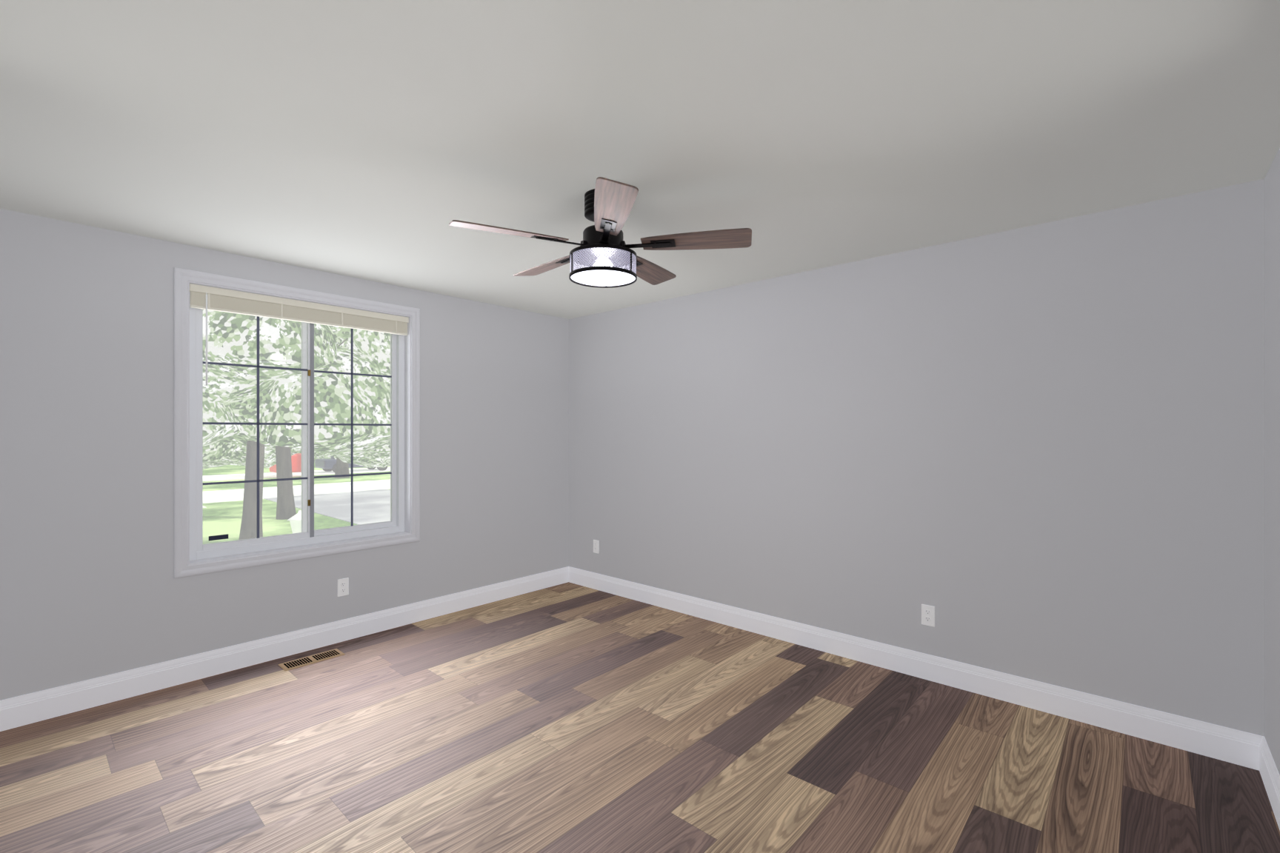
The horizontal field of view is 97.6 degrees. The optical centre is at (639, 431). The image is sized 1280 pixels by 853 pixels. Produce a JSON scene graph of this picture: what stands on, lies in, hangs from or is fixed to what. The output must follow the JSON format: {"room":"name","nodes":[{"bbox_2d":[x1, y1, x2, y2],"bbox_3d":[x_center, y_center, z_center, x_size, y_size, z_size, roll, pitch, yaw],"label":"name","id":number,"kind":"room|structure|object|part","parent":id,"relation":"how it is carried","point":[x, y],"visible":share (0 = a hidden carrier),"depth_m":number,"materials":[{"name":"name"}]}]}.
{"room":"empty bedroom","nodes":[
{"label":"empty bedroom","id":0,"kind":"room"},
{"bbox_2d":[0,208,568,700],"bbox_3d":[-1.953,0.180,3.895,0.160,2.440,4.009,0,0,42],"label":"wall","id":1,"kind":"structure","parent":0,"point":[90,587],"depth_m":3.03,"materials":[{"name":"grey paint"}]},
{"bbox_2d":[0,566,568,731],"bbox_3d":[-1.888,1.330,3.836,0.016,0.140,3.689,0,0,42],"label":"baseboard","id":2,"kind":"structure","parent":1,"relation":"attached to","point":[28,709],"depth_m":3.30,"materials":[{"name":"white paint"}]},
{"bbox_2d":[174,267,419,578],"bbox_3d":[-2.152,-0.044,3.660,0.178,1.711,1.406,0,0,42],"label":"window","id":3,"kind":"structure","parent":1,"relation":"in","point":[184,566],"depth_m":3.54,"materials":[{"name":"white paint"}]},
{"bbox_2d":[189,291,404,560],"bbox_3d":[-2.191,-0.044,3.695,0.078,1.575,1.270,0,0,42],"label":"window frame","id":4,"kind":"structure","parent":3,"relation":"in","point":[398,527],"depth_m":3.67,"materials":[{"name":"white plastic"}]},
{"bbox_2d":[208,534,228,540],"bbox_3d":[-2.497,0.631,3.323,0.002,0.027,0.095,0,0,42],"label":"label","id":5,"kind":"object","parent":4,"relation":"attached to","point":[220,537],"depth_m":3.32,"materials":[{"name":"black"}]},
{"bbox_3d":[-2.367,-0.044,3.473,0.030,1.493,0.622,0,0,42],"label":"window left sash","id":6,"kind":"part","parent":4,"relation":"part of","materials":[{"name":"clear glass"}]},
{"bbox_2d":[202,316,307,538],"bbox_3d":[-2.363,-0.044,3.469,0.006,1.415,0.552,0,0,42],"label":"grille","id":7,"kind":"object","parent":4,"relation":"attached to","point":[258,424],"depth_m":3.47,"materials":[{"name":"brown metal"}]},
{"bbox_2d":[307,369,310,505],"bbox_3d":[-2.165,0.045,3.669,0.011,0.890,0.016,0,0,42],"label":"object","id":8,"kind":"structure","parent":4,"relation":"attached to","point":[308,375],"depth_m":3.66,"materials":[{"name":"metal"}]},
{"bbox_2d":[309,322,314,537],"bbox_3d":[-2.155,-0.044,3.685,0.002,1.485,0.024,0,0,42],"label":"window mullion","id":9,"kind":"object","parent":4,"relation":"attached to","point":[312,430],"depth_m":3.69,"materials":[{"name":"grey"}]},
{"bbox_3d":[-2.014,-0.044,3.917,0.030,1.493,0.622,0,0,42],"label":"window right sash","id":10,"kind":"part","parent":4,"relation":"part of","materials":[{"name":"clear glass"}]},
{"bbox_2d":[314,328,391,525],"bbox_3d":[-2.010,-0.044,3.913,0.006,1.415,0.552,0,0,42],"label":"grille","id":11,"kind":"object","parent":4,"relation":"attached to","point":[352,424],"depth_m":3.91,"materials":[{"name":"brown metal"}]},
{"bbox_2d":[189,283,408,335],"bbox_3d":[-2.123,-0.764,3.634,0.040,0.129,1.262,0,0,42],"label":"window blind","id":12,"kind":"object","parent":3,"relation":"attached to","point":[232,301],"visible":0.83,"depth_m":3.54,"materials":[{"name":"beige fabric"}]},
{"bbox_2d":[205,292,207,385],"bbox_3d":[-2.475,-0.525,3.203,0.008,0.531,0.009,0,0,42],"label":"blind wand","id":13,"kind":"object","parent":12,"relation":"hanging from","point":[206,338],"visible":1,"depth_m":3.20,"materials":[{"name":"white plastic"}]},
{"bbox_2d":[337,577,348,597],"bbox_3d":[-1.979,1.043,3.740,0.009,0.115,0.070,0,0,42],"label":"electrical outlet","id":14,"kind":"object","parent":1,"relation":"attached to","point":[343,587],"visible":1,"depth_m":3.74,"materials":[{"name":"white plastic"}]},
{"bbox_2d":[0,582,1279,852],"bbox_3d":[-0.276,1.430,2.390,4.667,0.060,4.009,0,0,42],"label":"floor","id":15,"kind":"structure","parent":0,"point":[567,717],"depth_m":2.38,"materials":[{"name":"wood"}]},
{"bbox_2d":[277,648,345,671],"bbox_3d":[-2.005,1.395,3.431,0.136,0.009,0.330,0,0,42],"label":"floor vent","id":16,"kind":"object","parent":15,"relation":"in","point":[285,667],"visible":1,"depth_m":3.41,"materials":[{"name":"beige metal"}]},
{"bbox_2d":[0,0,1279,319],"bbox_3d":[-0.276,-1.070,2.390,4.667,0.060,4.009,0,0,42],"label":"ceiling","id":17,"kind":"structure","parent":0,"point":[384,141],"depth_m":1.90,"materials":[{"name":"white paint"}]},
{"bbox_2d":[448,177,751,288],"bbox_3d":[-0.182,-0.856,2.515,1.223,0.368,1.256,0,0,42],"label":"fan","id":18,"kind":"object","parent":17,"relation":"hanging from","point":[602,254],"visible":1,"depth_m":2.39,"materials":[{"name":"brown wood"}]},
{"bbox_3d":[-0.531,-0.818,2.304,0.470,0.006,0.144,0,12,-26],"label":"blade","id":19,"kind":"part","parent":18,"relation":"part of","materials":[{"name":"brown wood"}]},
{"label":"blade","id":20,"kind":"part","parent":18,"relation":"part of","materials":[{"name":"brown wood"}]},
{"bbox_3d":[-0.105,-0.818,2.078,0.144,0.006,0.470,12,-2,-8],"label":"blade","id":21,"kind":"part","parent":18,"relation":"part of","materials":[{"name":"brown wood"}]},
{"bbox_3d":[0.029,-0.818,2.846,0.144,0.006,0.470,-14,-6,27],"label":"blade","id":22,"kind":"part","parent":18,"relation":"part of","materials":[{"name":"brown wood"}]},
{"bbox_3d":[0.241,-0.818,2.413,0.470,0.006,0.144,0,-12,10],"label":"blade","id":23,"kind":"part","parent":18,"relation":"part of","materials":[{"name":"brown wood"}]},
{"bbox_2d":[568,178,1264,737],"bbox_3d":[1.069,0.180,3.769,4.507,2.440,0.160,0,0,42],"label":"wall","id":24,"kind":"structure","parent":0,"point":[1035,452],"depth_m":2.99,"materials":[{"name":"grey paint"}]},
{"bbox_2d":[593,540,599,553],"bbox_3d":[-0.390,1.024,4.965,0.070,0.115,0.009,0,0,42],"label":"electrical outlet","id":25,"kind":"object","parent":24,"relation":"attached to","point":[595,546],"visible":1,"depth_m":4.96,"materials":[{"name":"white plastic"}]},
{"bbox_2d":[568,566,1262,771],"bbox_3d":[0.951,1.330,3.757,4.347,0.140,0.016,0,0,42],"label":"baseboard","id":26,"kind":"structure","parent":24,"relation":"attached to","point":[1216,741],"depth_m":2.98,"materials":[{"name":"white paint"}]},
{"bbox_2d":[921,604,934,627],"bbox_3d":[1.622,1.040,3.159,0.070,0.115,0.009,0,0,42],"label":"electrical outlet","id":27,"kind":"object","parent":24,"relation":"attached to","point":[927,615],"visible":1,"depth_m":3.16,"materials":[{"name":"white plastic"}]},
{"bbox_2d":[1264,147,1279,775],"bbox_3d":[1.348,0.180,0.825,0.160,2.440,3.849,0,0,42],"label":"wall","id":28,"kind":"structure","parent":0,"point":[1272,457],"depth_m":2.17,"materials":[{"name":"grey paint"}]},
{"bbox_2d":[1259,736,1279,830],"bbox_3d":[1.336,1.330,0.944,0.016,0.140,3.689,0,0,42],"label":"baseboard","id":29,"kind":"structure","parent":28,"relation":"attached to","point":[1270,774],"depth_m":2.13,"materials":[{"name":"white paint"}]},
{"label":"outside","id":30,"kind":"structure","parent":0,"visible":0},
{"bbox_2d":[202,309,390,544],"bbox_3d":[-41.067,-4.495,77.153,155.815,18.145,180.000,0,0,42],"label":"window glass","id":31,"kind":"object","parent":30,"point":[358,412],"depth_m":11.69,"materials":[{"name":"clear glass"}]}
]}

